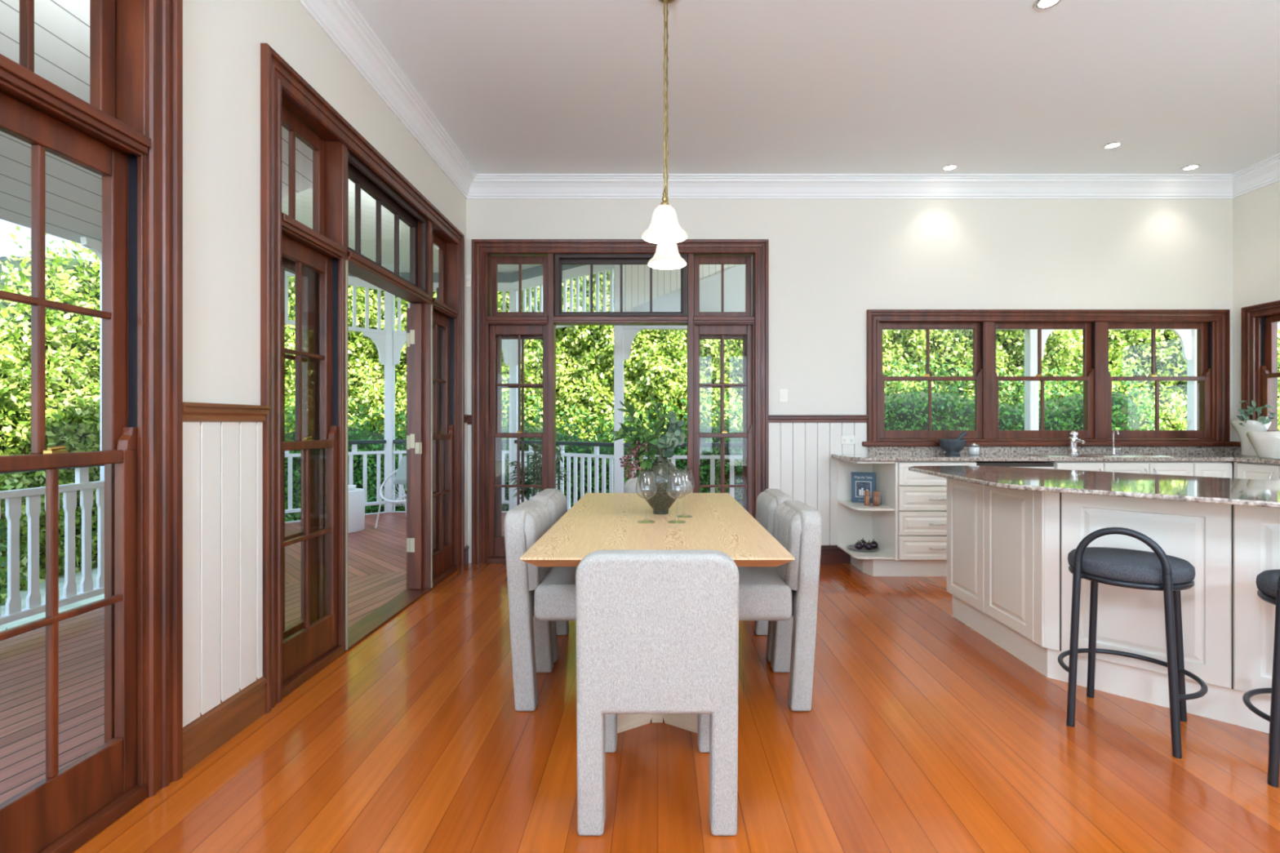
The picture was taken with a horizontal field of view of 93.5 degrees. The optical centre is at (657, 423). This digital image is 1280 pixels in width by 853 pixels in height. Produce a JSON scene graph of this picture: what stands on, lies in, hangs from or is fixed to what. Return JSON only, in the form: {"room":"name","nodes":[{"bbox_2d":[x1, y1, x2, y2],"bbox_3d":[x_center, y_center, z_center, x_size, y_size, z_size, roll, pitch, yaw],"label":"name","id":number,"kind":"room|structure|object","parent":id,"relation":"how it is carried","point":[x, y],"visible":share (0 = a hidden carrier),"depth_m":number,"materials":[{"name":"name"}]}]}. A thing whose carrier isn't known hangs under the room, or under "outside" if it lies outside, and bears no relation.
{"room":"dining room","nodes":[
{"label":"dining room","id":0,"kind":"room"},
{"bbox_2d":[0,564,104,631],"bbox_3d":[0.000,1.921,10.000,60.000,0.050,60.000,0,0,0],"label":"ground","id":1,"kind":"structure","parent":0,"point":[23,593],"depth_m":6.45,"materials":[{"name":"wood"}]},
{"bbox_2d":[0,502,27,629],"bbox_3d":[-5.420,0.983,2.792,1.573,1.916,3.694,0,0,0],"label":"shrub","id":2,"kind":"object","parent":1,"relation":"on","point":[2,531],"visible":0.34,"depth_m":4.55,"materials":[{"name":"green plant"}]},
{"bbox_2d":[0,226,100,604],"bbox_3d":[-7.838,-0.421,4.498,2.272,4.748,12.106,0,0,0],"label":"trees","id":3,"kind":"object","parent":1,"relation":"on","point":[73,340],"visible":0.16,"depth_m":7.29,"materials":[{"name":"green plant"}]},
{"bbox_2d":[284,271,742,443],"bbox_3d":[-2.504,-1.142,11.097,11.543,6.180,2.359,0,0,0],"label":"trees","id":4,"kind":"object","parent":1,"relation":"on","point":[655,370],"visible":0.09,"depth_m":10.59,"materials":[{"name":"green plant"}]},
{"bbox_2d":[284,394,742,521],"bbox_3d":[-1.638,0.731,9.639,9.176,2.418,1.542,0,0,2],"label":"hedge","id":5,"kind":"object","parent":1,"relation":"on","point":[353,433],"visible":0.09,"depth_m":9.49,"materials":[{"name":"green plant"}]},
{"bbox_2d":[883,355,1160,430],"bbox_3d":[5.396,0.455,9.421,4.104,2.968,1.591,0,0,0],"label":"hedge","id":6,"kind":"object","parent":1,"relation":"on","point":[905,411],"visible":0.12,"depth_m":9.22,"materials":[{"name":"green plant"}]},
{"bbox_2d":[882,329,1279,431],"bbox_3d":[8.613,-0.819,10.852,10.853,5.526,2.246,0,0,-1],"label":"trees","id":7,"kind":"object","parent":1,"relation":"on","point":[1063,348],"visible":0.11,"depth_m":10.32,"materials":[{"name":"green plant"}]},
{"bbox_2d":[0,0,312,244],"bbox_3d":[-2.765,-1.524,-0.025,1.950,0.720,8.350,0,0,0],"label":"ceiling","id":8,"kind":"structure","parent":0,"point":[73,193],"depth_m":3.10,"materials":[{"name":"white wood"}]},
{"bbox_2d":[0,571,407,804],"bbox_3d":[-2.678,1.246,0.500,2.045,0.040,9.400,0,0,0],"label":"deck","id":9,"kind":"object","parent":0,"point":[81,637],"depth_m":2.83,"materials":[{"name":"brown wood"}]},
{"bbox_2d":[80,236,102,262],"bbox_3d":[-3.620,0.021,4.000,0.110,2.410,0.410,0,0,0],"label":"bracket","id":10,"kind":"object","parent":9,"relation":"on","point":[95,246],"visible":0.1,"depth_m":3.85,"materials":[{"name":"white wood"}]},
{"bbox_2d":[0,464,104,625],"bbox_3d":[-3.620,0.666,1.975,0.090,0.880,4.230,0,0,0],"label":"veranda railing","id":11,"kind":"object","parent":10,"relation":"attached to","point":[14,612],"visible":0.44,"depth_m":3.63,"materials":[{"name":"grey wood"}]},
{"bbox_2d":[100,260,104,480],"bbox_3d":[-4.900,-0.314,5.550,0.110,3.080,0.410,0,0,0],"label":"post","id":12,"kind":"object","parent":9,"relation":"on","point":[102,468],"visible":0.02,"depth_m":5.34,"materials":[{"name":"white wood"}]},
{"bbox_2d":[182,0,466,414],"bbox_3d":[-1.712,-0.494,0.552,0.155,3.380,9.504,0,0,0],"label":"wall","id":13,"kind":"structure","parent":0,"point":[222,39],"depth_m":2.34,"materials":[{"name":"beige paint"}]},
{"bbox_2d":[0,0,182,852],"bbox_3d":[-1.696,-0.185,0.774,0.187,2.763,2.527,0,0,0],"label":"door frame","id":14,"kind":"structure","parent":13,"relation":"in","point":[129,134],"depth_m":1.90,"materials":[{"name":"brown wood"}]},
{"bbox_2d":[182,422,262,727],"bbox_3d":[-1.629,0.511,2.259,0.014,1.070,0.434,0,0,0],"label":"wall panel","id":15,"kind":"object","parent":13,"relation":"attached to","point":[223,464],"depth_m":2.23,"materials":[{"name":"white paint"}]},
{"bbox_2d":[182,674,266,774],"bbox_3d":[-1.622,1.112,2.259,0.026,0.168,0.442,0,0,0],"label":"baseboard","id":16,"kind":"structure","parent":13,"relation":"attached to","point":[205,735],"depth_m":2.23,"materials":[{"name":"brown wood"}]},
{"bbox_2d":[182,402,270,425],"bbox_3d":[-1.615,-0.030,2.259,0.040,0.083,0.442,0,0,0],"label":"trim","id":17,"kind":"structure","parent":13,"relation":"attached to","point":[200,412],"depth_m":2.23,"materials":[{"name":"brown wood"}]},
{"bbox_2d":[260,43,464,713],"bbox_3d":[-1.696,-0.185,3.744,0.187,2.763,2.527,0,0,0],"label":"door frame","id":18,"kind":"structure","parent":13,"relation":"in","point":[340,153],"depth_m":3.11,"materials":[{"name":"brown wood"}]},
{"bbox_2d":[281,256,317,639],"bbox_3d":[-1.788,0.180,2.861,0.045,2.025,0.578,0,0,0],"label":"door","id":19,"kind":"structure","parent":18,"relation":"attached to","point":[309,277],"depth_m":3.06,"materials":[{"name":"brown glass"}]},
{"bbox_2d":[409,303,422,589],"bbox_3d":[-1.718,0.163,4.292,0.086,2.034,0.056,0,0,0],"label":"door","id":20,"kind":"structure","parent":18,"relation":"attached to","point":[415,309],"depth_m":4.28,"materials":[{"name":"brown wood"}]},
{"bbox_2d":[406,307,439,588],"bbox_3d":[-1.788,0.180,4.623,0.045,2.025,0.578,0,0,0],"label":"door","id":21,"kind":"structure","parent":18,"relation":"attached to","point":[435,442],"depth_m":4.79,"materials":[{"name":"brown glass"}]},
{"bbox_2d":[464,422,467,546],"bbox_3d":[-1.629,0.511,5.078,0.014,1.070,0.138,0,0,0],"label":"trim","id":22,"kind":"structure","parent":13,"relation":"attached to","point":[465,424],"depth_m":5.10,"materials":[{"name":"white paint"}]},
{"bbox_2d":[297,0,1279,199],"bbox_3d":[1.643,-2.002,0.474,6.555,0.165,9.349,0,0,0],"label":"trim","id":23,"kind":"structure","parent":13,"relation":"attached to","point":[340,20],"depth_m":5.06,"materials":[{"name":"white paint"}]},
{"bbox_2d":[284,512,506,583],"bbox_3d":[1.515,1.246,6.290,12.970,0.040,4.180,0,0,0],"label":"deck","id":24,"kind":"object","parent":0,"point":[382,549],"visible":0.03,"depth_m":5.88,"materials":[{"name":"brown wood"}]},
{"bbox_2d":[347,488,364,533],"bbox_3d":[-3.575,0.994,6.870,0.430,0.465,0.430,0,0,0],"label":"side table","id":25,"kind":"object","parent":24,"relation":"on","point":[356,497],"visible":0.3,"depth_m":6.77,"materials":[{"name":"white"}]},
{"bbox_2d":[362,290,406,512],"bbox_3d":[-3.674,-0.314,8.261,0.670,3.080,0.219,0,0,-22],"label":"post","id":26,"kind":"object","parent":24,"relation":"on","point":[389,346],"visible":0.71,"depth_m":8.24,"materials":[{"name":"white wood"}]},
{"bbox_2d":[284,440,386,513],"bbox_3d":[-4.295,0.666,7.700,1.584,0.880,0.090,0,0,-45],"label":"veranda railing","id":27,"kind":"object","parent":26,"relation":"attached to","point":[354,443],"visible":0.38,"depth_m":8.01,"materials":[{"name":"grey wood"}]},
{"bbox_2d":[392,440,509,503],"bbox_3d":[-2.835,0.666,8.300,1.590,0.880,0.090,0,0,0],"label":"veranda railing","id":28,"kind":"object","parent":26,"relation":"attached to","point":[400,453],"visible":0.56,"depth_m":8.29,"materials":[{"name":"grey wood"}]},
{"bbox_2d":[374,469,406,528],"bbox_3d":[-2.924,0.833,7.199,0.786,0.787,0.640,0,0,18],"label":"chair","id":29,"kind":"object","parent":24,"relation":"on","point":[381,492],"visible":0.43,"depth_m":7.14,"materials":[{"name":"white metal"}]},
{"bbox_2d":[393,455,406,484],"bbox_3d":[-2.970,0.561,7.300,0.400,0.346,0.243,0,0,11],"label":"cushion","id":30,"kind":"object","parent":29,"relation":"on","point":[401,474],"visible":0.36,"depth_m":7.23,"materials":[{"name":"grey fabric"}]},
{"bbox_2d":[502,288,525,510],"bbox_3d":[-1.992,-0.314,8.267,0.680,3.080,0.202,0,0,20],"label":"post","id":31,"kind":"object","parent":24,"relation":"on","point":[509,347],"visible":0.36,"depth_m":8.24,"materials":[{"name":"white wood"}]},
{"bbox_2d":[505,459,542,503],"bbox_3d":[-1.463,0.812,6.757,0.518,0.827,0.479,0,0,0],"label":"potted plant","id":32,"kind":"object","parent":24,"relation":"on","point":[527,491],"visible":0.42,"depth_m":6.70,"materials":[{"name":"green plant"}]},
{"bbox_2d":[520,443,572,499],"bbox_3d":[-1.190,0.715,6.344,0.563,1.022,0.501,0,0,0],"label":"potted plant","id":33,"kind":"object","parent":24,"relation":"on","point":[538,469],"visible":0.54,"depth_m":6.33,"materials":[{"name":"green plant"}]},
{"bbox_2d":[613,264,643,493],"bbox_3d":[-0.300,-0.314,7.050,0.410,3.080,0.110,0,0,0],"label":"post","id":34,"kind":"object","parent":24,"relation":"on","point":[623,338],"visible":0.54,"depth_m":7.00,"materials":[{"name":"white wood"}]},
{"bbox_2d":[514,440,613,511],"bbox_3d":[-1.215,0.666,7.675,1.856,0.880,0.090,0,0,39],"label":"veranda railing","id":35,"kind":"object","parent":34,"relation":"attached to","point":[596,455],"visible":0.4,"depth_m":7.43,"materials":[{"name":"grey wood"}]},
{"bbox_2d":[623,442,742,498],"bbox_3d":[0.760,0.666,7.050,2.300,0.880,0.090,0,0,0],"label":"veranda railing","id":36,"kind":"object","parent":34,"relation":"attached to","point":[712,458],"visible":0.2,"depth_m":7.02,"materials":[{"name":"grey wood"}]},
{"bbox_2d":[1024,329,1053,430],"bbox_3d":[4.530,0.011,7.050,0.410,2.430,0.110,0,0,0],"label":"post","id":37,"kind":"object","parent":24,"relation":"on","point":[1031,388],"visible":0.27,"depth_m":7.00,"materials":[{"name":"white wood"}]},
{"bbox_2d":[623,323,1279,329],"bbox_3d":[3.805,-1.139,7.050,8.390,0.070,0.100,0,0,0],"label":"beam","id":38,"kind":"structure","parent":37,"relation":"on","point":[644,327],"depth_m":7.00,"materials":[{"name":"white"}]},
{"bbox_2d":[1171,329,1196,430],"bbox_3d":[6.150,0.011,7.050,0.410,2.430,0.110,0,0,0],"label":"post","id":39,"kind":"object","parent":24,"relation":"on","point":[1188,338],"visible":0.27,"depth_m":7.03,"materials":[{"name":"white wood"}]},
{"bbox_2d":[73,563,1279,852],"bbox_3d":[1.695,1.256,0.407,6.760,0.120,9.524,0,0,0],"label":"floor","id":40,"kind":"structure","parent":0,"point":[920,733],"depth_m":2.13,"materials":[{"name":"orange wood"}]},
{"bbox_2d":[503,500,577,711],"bbox_3d":[-0.352,0.782,2.723,0.580,0.828,0.465,0,0,0],"label":"dining chair","id":41,"kind":"object","parent":40,"relation":"on","point":[539,596],"visible":0.6,"depth_m":2.50,"materials":[{"name":"beige fabric"}]},
{"bbox_2d":[530,488,568,662],"bbox_3d":[-0.352,0.782,3.232,0.580,0.828,0.465,0,0,0],"label":"dining chair","id":42,"kind":"object","parent":40,"relation":"on","point":[554,500],"visible":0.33,"depth_m":3.14,"materials":[{"name":"beige fabric"}]},
{"bbox_2d":[520,493,794,733],"bbox_3d":[0.000,0.821,2.930,0.911,0.750,1.860,0,0,0],"label":"dining table","id":43,"kind":"object","parent":40,"relation":"on","point":[597,522],"visible":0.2,"depth_m":2.46,"materials":[{"name":"brown wood"}]},
{"bbox_2d":[638,456,683,514],"bbox_3d":[0.017,0.306,2.980,0.224,0.279,0.224,0,0,0],"label":"vase","id":44,"kind":"object","parent":43,"relation":"on","point":[660,503],"visible":0.92,"depth_m":2.91,"materials":[{"name":"glass"}]},
{"bbox_2d":[609,400,657,469],"bbox_3d":[-0.101,0.065,2.989,0.259,0.351,0.215,0,0,0],"label":"leafy branch","id":45,"kind":"object","parent":44,"relation":"in","point":[642,433],"visible":0.87,"depth_m":2.94,"materials":[{"name":"green plant"}]},
{"bbox_2d":[619,440,657,478],"bbox_3d":[-0.083,0.176,2.937,0.206,0.186,0.090,0,0,0],"label":"sprig","id":46,"kind":"object","parent":44,"relation":"in","point":[632,468],"visible":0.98,"depth_m":2.93,"materials":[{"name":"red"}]},
{"bbox_2d":[644,400,671,457],"bbox_3d":[0.015,0.061,2.966,0.182,0.347,0.215,0,0,0],"label":"leafy branch","id":47,"kind":"object","parent":44,"relation":"in","point":[657,425],"visible":0.78,"depth_m":2.96,"materials":[{"name":"green plant"}]},
{"bbox_2d":[657,411,685,457],"bbox_3d":[0.067,0.087,2.967,0.166,0.295,0.120,0,0,-17],"label":"branch","id":48,"kind":"object","parent":44,"relation":"in","point":[667,443],"visible":0.93,"depth_m":2.95,"materials":[{"name":"green plant"}]},
{"bbox_2d":[575,550,739,835],"bbox_3d":[0.000,0.782,1.976,0.465,0.828,0.580,0,0,0],"label":"dining chair","id":49,"kind":"object","parent":40,"relation":"on","point":[657,631],"visible":1,"depth_m":1.70,"materials":[{"name":"beige fabric"}]},
{"bbox_2d":[623,477,693,493],"bbox_3d":[0.005,0.782,3.830,0.465,0.828,0.580,0,0,0],"label":"dining chair","id":50,"kind":"object","parent":40,"relation":"on","point":[629,486],"visible":0.11,"depth_m":4.01,"materials":[{"name":"beige fabric"}]},
{"bbox_2d":[754,488,793,662],"bbox_3d":[0.400,0.782,3.232,0.580,0.828,0.465,0,0,0],"label":"dining chair","id":51,"kind":"object","parent":40,"relation":"on","point":[769,500],"visible":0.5,"depth_m":3.14,"materials":[{"name":"beige fabric"}]},
{"bbox_2d":[737,500,822,711],"bbox_3d":[0.400,0.782,2.723,0.580,0.828,0.465,0,0,0],"label":"dining chair","id":52,"kind":"object","parent":40,"relation":"on","point":[786,594],"visible":0.76,"depth_m":2.50,"materials":[{"name":"beige fabric"}]},
{"bbox_2d":[837,458,897,560],"bbox_3d":[1.690,0.674,4.885,0.320,0.764,0.509,0,0,0],"label":"open shelf unit","id":53,"kind":"object","parent":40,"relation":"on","point":[855,521],"visible":0.67,"depth_m":4.98,"materials":[{"name":"white wood"}]},
{"bbox_2d":[846,544,879,551],"bbox_3d":[1.682,1.025,4.930,0.256,0.016,0.256,0,0,0],"label":"plate","id":54,"kind":"object","parent":53,"relation":"on","point":[851,546],"visible":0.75,"depth_m":4.90,"materials":[{"name":"grey ceramic"}]},
{"bbox_2d":[851,471,875,503],"bbox_3d":[1.711,0.533,4.998,0.192,0.250,0.037,0,0,26],"label":"cookbook","id":55,"kind":"object","parent":53,"relation":"on","point":[860,482],"visible":0.83,"depth_m":4.99,"materials":[{"name":"blue paper"}]},
{"bbox_2d":[855,480,871,497],"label":"picture","id":56,"kind":"object","parent":55,"relation":"attached to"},
{"bbox_2d":[864,490,870,506],"bbox_3d":[1.682,0.599,4.830,0.042,0.118,0.042,0,0,0],"label":"mill","id":57,"kind":"object","parent":53,"relation":"on","point":[867,493],"visible":1,"depth_m":4.81,"materials":[{"name":"brown wood"}]},
{"bbox_2d":[873,490,879,506],"bbox_3d":[1.745,0.599,4.800,0.048,0.118,0.048,0,0,0],"label":"mill","id":58,"kind":"object","parent":53,"relation":"on","point":[876,493],"visible":1,"depth_m":4.78,"materials":[{"name":"brown wood"}]},
{"bbox_2d":[831,453,1279,464],"bbox_3d":[3.199,0.276,4.163,3.438,0.030,1.967,0,0,0],"label":"countertop","id":59,"kind":"structure","parent":53,"relation":"on","point":[856,457],"depth_m":4.61,"materials":[{"name":"stone"}]},
{"bbox_2d":[938,439,966,455],"bbox_3d":[2.440,0.196,4.980,0.206,0.130,0.206,0,0,0],"label":"mortar","id":60,"kind":"object","parent":59,"relation":"on","point":[951,446],"visible":0.98,"depth_m":4.92,"materials":[{"name":"stone"}]},
{"bbox_2d":[967,443,980,455],"bbox_3d":[2.612,0.212,4.970,0.092,0.097,0.092,0,0,0],"label":"jar","id":61,"kind":"object","parent":59,"relation":"on","point":[975,451],"visible":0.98,"depth_m":4.94,"materials":[{"name":"silver"}]},
{"bbox_2d":[1068,431,1084,453],"bbox_3d":[3.474,0.160,4.982,0.073,0.193,0.165,0,0,0],"label":"mixer tap","id":62,"kind":"object","parent":59,"relation":"on","point":[1073,440],"visible":1,"depth_m":5.01,"materials":[{"name":"silver metal"}]},
{"bbox_2d":[1019,453,1167,456],"bbox_3d":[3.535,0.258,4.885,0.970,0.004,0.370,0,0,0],"label":"sink","id":63,"kind":"object","parent":59,"relation":"in","point":[1039,455],"visible":1,"depth_m":4.93,"materials":[{"name":"silver metal"}]},
{"bbox_2d":[1230,419,1271,456],"bbox_3d":[4.764,0.115,4.824,0.242,0.293,0.239,0,0,0],"label":"plant pot","id":64,"kind":"object","parent":59,"relation":"on","point":[1246,448],"visible":0.69,"depth_m":4.80,"materials":[{"name":"ceramic"}]},
{"bbox_2d":[1236,400,1275,426],"bbox_3d":[4.723,-0.036,4.755,0.238,0.296,0.203,0,0,37],"label":"eucalyptus sprig","id":65,"kind":"object","parent":64,"relation":"in","point":[1264,420],"visible":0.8,"depth_m":4.77,"materials":[{"name":"green plant"}]},
{"bbox_2d":[1246,431,1279,458],"bbox_3d":[4.604,0.157,4.493,0.284,0.209,0.281,0,0,0],"label":"ceramic bowl","id":66,"kind":"object","parent":59,"relation":"on","point":[1266,445],"visible":0.86,"depth_m":4.46,"materials":[{"name":"white ceramic"}]},
{"bbox_2d":[851,556,946,576],"bbox_3d":[3.065,1.127,4.912,2.830,0.139,0.414,0,0,0],"label":"plinth","id":67,"kind":"object","parent":40,"relation":"on","point":[873,567],"visible":0.35,"depth_m":4.71,"materials":[{"name":"white wood"}]},
{"bbox_2d":[896,461,976,559],"bbox_3d":[2.155,0.676,4.865,0.604,0.760,0.544,0,0,0],"label":"base cabinet","id":68,"kind":"object","parent":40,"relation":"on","point":[922,497],"visible":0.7,"depth_m":4.62,"materials":[{"name":"white wood"}]},
{"bbox_2d":[974,461,1054,469],"bbox_3d":[2.763,0.681,4.889,0.606,0.750,0.495,0,0,0],"label":"dishwasher","id":69,"kind":"object","parent":40,"relation":"on","point":[1036,464],"visible":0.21,"depth_m":4.66,"materials":[{"name":"brown"}]},
{"bbox_2d":[1040,461,1103,471],"bbox_3d":[3.252,0.676,4.865,0.363,0.760,0.544,0,0,0],"label":"base cabinet","id":70,"kind":"object","parent":40,"relation":"on","point":[1068,465],"visible":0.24,"depth_m":4.62,"materials":[{"name":"white wood"}]},
{"bbox_2d":[946,478,1279,733],"bbox_3d":[2.507,0.748,2.772,2.377,0.897,0.906,0,0,44],"label":"kitchen island","id":71,"kind":"object","parent":40,"relation":"on","point":[1010,580],"visible":0.62,"depth_m":2.62,"materials":[{"name":"white wood"}]},
{"bbox_2d":[908,465,1279,508],"bbox_3d":[2.425,0.287,2.726,1.214,0.022,2.760,0,0,-43],"label":"benchtop","id":72,"kind":"object","parent":71,"relation":"on","point":[1223,491],"visible":1,"depth_m":2.76,"materials":[{"name":"stone"}]},
{"bbox_2d":[1057,527,1208,758],"bbox_3d":[1.889,0.796,2.413,0.468,0.802,0.434,0,0,44],"label":"bar stool","id":73,"kind":"object","parent":40,"relation":"on","point":[1157,571],"visible":1,"depth_m":2.33,"materials":[{"name":"black metal"}]},
{"bbox_2d":[1101,461,1193,475],"bbox_3d":[3.780,0.676,4.865,0.686,0.760,0.544,0,0,0],"label":"base cabinet","id":74,"kind":"object","parent":40,"relation":"on","point":[1165,468],"visible":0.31,"depth_m":4.62,"materials":[{"name":"white wood"}]},
{"bbox_2d":[1190,461,1231,478],"bbox_3d":[4.276,0.676,4.880,0.298,0.760,0.513,0,0,0],"label":"base cabinet","id":75,"kind":"object","parent":40,"relation":"on","point":[1201,468],"visible":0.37,"depth_m":4.62,"materials":[{"name":"white wood"}]},
{"bbox_2d":[1233,462,1279,480],"bbox_3d":[4.651,0.676,4.304,0.514,0.760,0.648,0,0,0],"label":"base cabinet","id":76,"kind":"object","parent":40,"relation":"on","point":[1244,470],"visible":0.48,"depth_m":4.45,"materials":[{"name":"white wood"}]},
{"bbox_2d":[1242,569,1279,787],"bbox_3d":[2.289,0.796,2.019,0.468,0.802,0.434,0,0,44],"label":"bar stool","id":77,"kind":"object","parent":40,"relation":"on","point":[1268,582],"visible":1,"depth_m":1.99,"materials":[{"name":"black metal"}]},
{"bbox_2d":[632,264,745,316],"bbox_3d":[1.460,-1.704,6.964,3.480,1.080,0.068,0,0,0],"label":"soffit","id":78,"kind":"structure","parent":0,"point":[710,287],"depth_m":6.93,"materials":[{"name":"white paint"}]},
{"bbox_2d":[281,0,1279,272],"bbox_3d":[-0.013,-2.134,2.072,10.175,0.140,12.855,0,0,0],"label":"ceiling","id":79,"kind":"structure","parent":0,"point":[518,86],"depth_m":3.71,"materials":[{"name":"white paint"}]},
{"bbox_2d":[347,264,586,282],"bbox_3d":[-3.136,-1.999,6.730,4.498,0.130,3.165,0,0,-42],"label":"beam","id":80,"kind":"structure","parent":79,"relation":"attached to","point":[536,271],"depth_m":8.15,"materials":[{"name":"grey paint"}]},
{"bbox_2d":[284,264,613,291],"bbox_3d":[-3.136,-1.879,6.728,4.466,0.110,3.138,0,0,-42],"label":"beam","id":81,"kind":"structure","parent":80,"relation":"attached to","point":[573,273],"depth_m":7.92,"materials":[{"name":"white"}]},
{"bbox_2d":[284,275,386,333],"bbox_3d":[-4.295,-1.524,7.700,1.584,0.600,0.061,0,0,-45],"label":"valance","id":82,"kind":"object","parent":81,"relation":"hanging from","point":[353,328],"visible":0.36,"depth_m":8.02,"materials":[{"name":"white wood"}]},
{"bbox_2d":[393,290,506,334],"bbox_3d":[-2.835,-1.524,8.300,1.590,0.600,0.060,0,0,0],"label":"valance","id":83,"kind":"object","parent":81,"relation":"hanging from","point":[398,331],"visible":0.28,"depth_m":8.29,"materials":[{"name":"white wood"}]},
{"bbox_2d":[517,268,613,328],"bbox_3d":[-1.215,-1.524,7.675,1.856,0.600,0.061,0,0,39],"label":"valance","id":84,"kind":"object","parent":81,"relation":"hanging from","point":[611,271],"visible":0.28,"depth_m":7.48,"materials":[{"name":"white wood"}]},
{"bbox_2d":[641,0,688,244],"bbox_3d":[0.030,-1.424,2.490,0.192,1.320,0.192,0,0,0],"label":"pendant light","id":85,"kind":"object","parent":79,"relation":"hanging from","point":[664,228],"visible":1,"depth_m":2.48,"materials":[{"name":"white glass"}]},
{"bbox_2d":[647,0,686,269],"bbox_3d":[0.047,-1.424,2.920,0.192,1.320,0.192,0,0,0],"label":"pendant light","id":86,"kind":"object","parent":79,"relation":"hanging from","point":[666,256],"visible":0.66,"depth_m":2.92,"materials":[{"name":"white glass"}]},
{"bbox_2d":[1034,0,1062,9],"bbox_3d":[1.930,-2.081,2.970,0.124,0.006,0.124,0,0,0],"label":"recessed light","id":87,"kind":"object","parent":79,"relation":"in","point":[1038,4],"visible":1,"depth_m":2.99,"materials":[{"name":"silver metal"}]},
{"bbox_2d":[1102,141,1123,149],"bbox_3d":[3.410,-2.081,4.510,0.124,0.006,0.124,0,0,0],"label":"recessed light","id":88,"kind":"object","parent":79,"relation":"in","point":[1111,145],"visible":1,"depth_m":4.51,"materials":[{"name":"silver metal"}]},
{"bbox_2d":[1180,164,1200,170],"bbox_3d":[4.340,-2.081,4.900,0.124,0.006,0.124,0,0,0],"label":"recessed light","id":89,"kind":"object","parent":79,"relation":"in","point":[1189,167],"visible":1,"depth_m":4.89,"materials":[{"name":"silver metal"}]},
{"bbox_2d":[466,199,1232,563],"bbox_3d":[1.720,-0.494,5.226,6.710,3.380,0.155,0,0,0],"label":"wall","id":90,"kind":"structure","parent":0,"point":[832,261],"depth_m":5.15,"materials":[{"name":"beige paint"}]},
{"bbox_2d":[465,274,471,287],"bbox_3d":[-1.608,-1.214,5.127,0.048,0.110,0.045,0,0,0],"label":"wall sensor","id":91,"kind":"object","parent":90,"relation":"attached to","point":[468,277],"visible":1,"depth_m":5.12,"materials":[{"name":"white plastic"}]},
{"bbox_2d":[471,239,768,564],"bbox_3d":[-0.318,-0.185,5.210,2.527,2.763,0.187,0,0,0],"label":"door frame","id":92,"kind":"structure","parent":90,"relation":"in","point":[487,323],"depth_m":5.15,"materials":[{"name":"brown wood"}]},
{"bbox_2d":[494,335,542,536],"bbox_3d":[-1.190,0.180,5.303,0.578,2.025,0.045,0,0,0],"label":"door","id":93,"kind":"structure","parent":92,"relation":"attached to","point":[498,441],"depth_m":5.28,"materials":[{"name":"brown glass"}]},
{"bbox_2d":[698,335,746,511],"bbox_3d":[0.560,0.180,5.303,0.578,2.025,0.045,0,0,0],"label":"door","id":94,"kind":"structure","parent":92,"relation":"attached to","point":[700,337],"depth_m":5.29,"materials":[{"name":"brown wood"}]},
{"bbox_2d":[778,389,787,402],"bbox_3d":[1.078,-0.234,5.142,0.076,0.114,0.014,0,0,0],"label":"light switch","id":95,"kind":"object","parent":90,"relation":"attached to","point":[783,393],"visible":1,"depth_m":5.14,"materials":[{"name":"white plastic"}]},
{"bbox_2d":[768,422,866,545],"bbox_3d":[1.368,0.511,5.143,0.840,1.070,0.014,0,0,0],"label":"wainscoting","id":96,"kind":"structure","parent":90,"relation":"attached to","point":[802,466],"depth_m":5.14,"materials":[{"name":"white paint"}]},
{"bbox_2d":[768,414,867,424],"bbox_3d":[1.367,-0.030,5.129,0.842,0.083,0.040,0,0,0],"label":"trim","id":97,"kind":"structure","parent":90,"relation":"attached to","point":[793,419],"depth_m":5.12,"materials":[{"name":"wood"}]},
{"bbox_2d":[820,543,850,564],"bbox_3d":[1.296,1.112,5.136,0.699,0.168,0.026,0,0,0],"label":"baseboard","id":98,"kind":"structure","parent":90,"relation":"attached to","point":[829,554],"depth_m":5.13,"materials":[{"name":"brown wood"}]},
{"bbox_2d":[840,435,854,444],"bbox_3d":[1.624,0.140,5.133,0.116,0.076,0.013,0,0,0],"label":"power outlet","id":99,"kind":"object","parent":90,"relation":"attached to","point":[845,439],"visible":1,"depth_m":5.13,"materials":[{"name":"white plastic"}]},
{"bbox_2d":[862,309,1234,446],"bbox_3d":[3.332,-0.387,5.201,3.177,1.165,0.224,0,0,0],"label":"window","id":100,"kind":"structure","parent":90,"relation":"in","point":[1212,326],"depth_m":5.15,"materials":[{"name":"brown wood"}]},
{"bbox_2d":[867,446,1240,454],"bbox_3d":[3.360,0.229,4.174,3.119,0.064,1.948,0,0,0],"label":"backsplash","id":101,"kind":"structure","parent":90,"relation":"attached to","point":[871,450],"depth_m":5.13,"materials":[{"name":"stone"}]},
{"bbox_2d":[623,256,1279,323],"bbox_3d":[3.805,-1.709,7.025,8.390,1.090,0.050,0,0,0],"label":"ceiling","id":102,"kind":"structure","parent":0,"point":[636,277],"depth_m":7.00,"materials":[{"name":"white paint"}]},
{"bbox_2d":[1232,180,1279,478],"bbox_3d":[4.997,-0.494,0.474,0.155,3.380,9.349,0,0,0],"label":"wall","id":103,"kind":"structure","parent":0,"point":[1255,213],"depth_m":4.98,"materials":[{"name":"beige paint"}]},
{"bbox_2d":[1233,300,1279,446],"bbox_3d":[4.973,-0.387,4.394,0.225,1.165,1.389,0,0,0],"label":"window","id":104,"kind":"structure","parent":103,"relation":"in","point":[1260,375],"depth_m":4.94,"materials":[{"name":"brown wood"}]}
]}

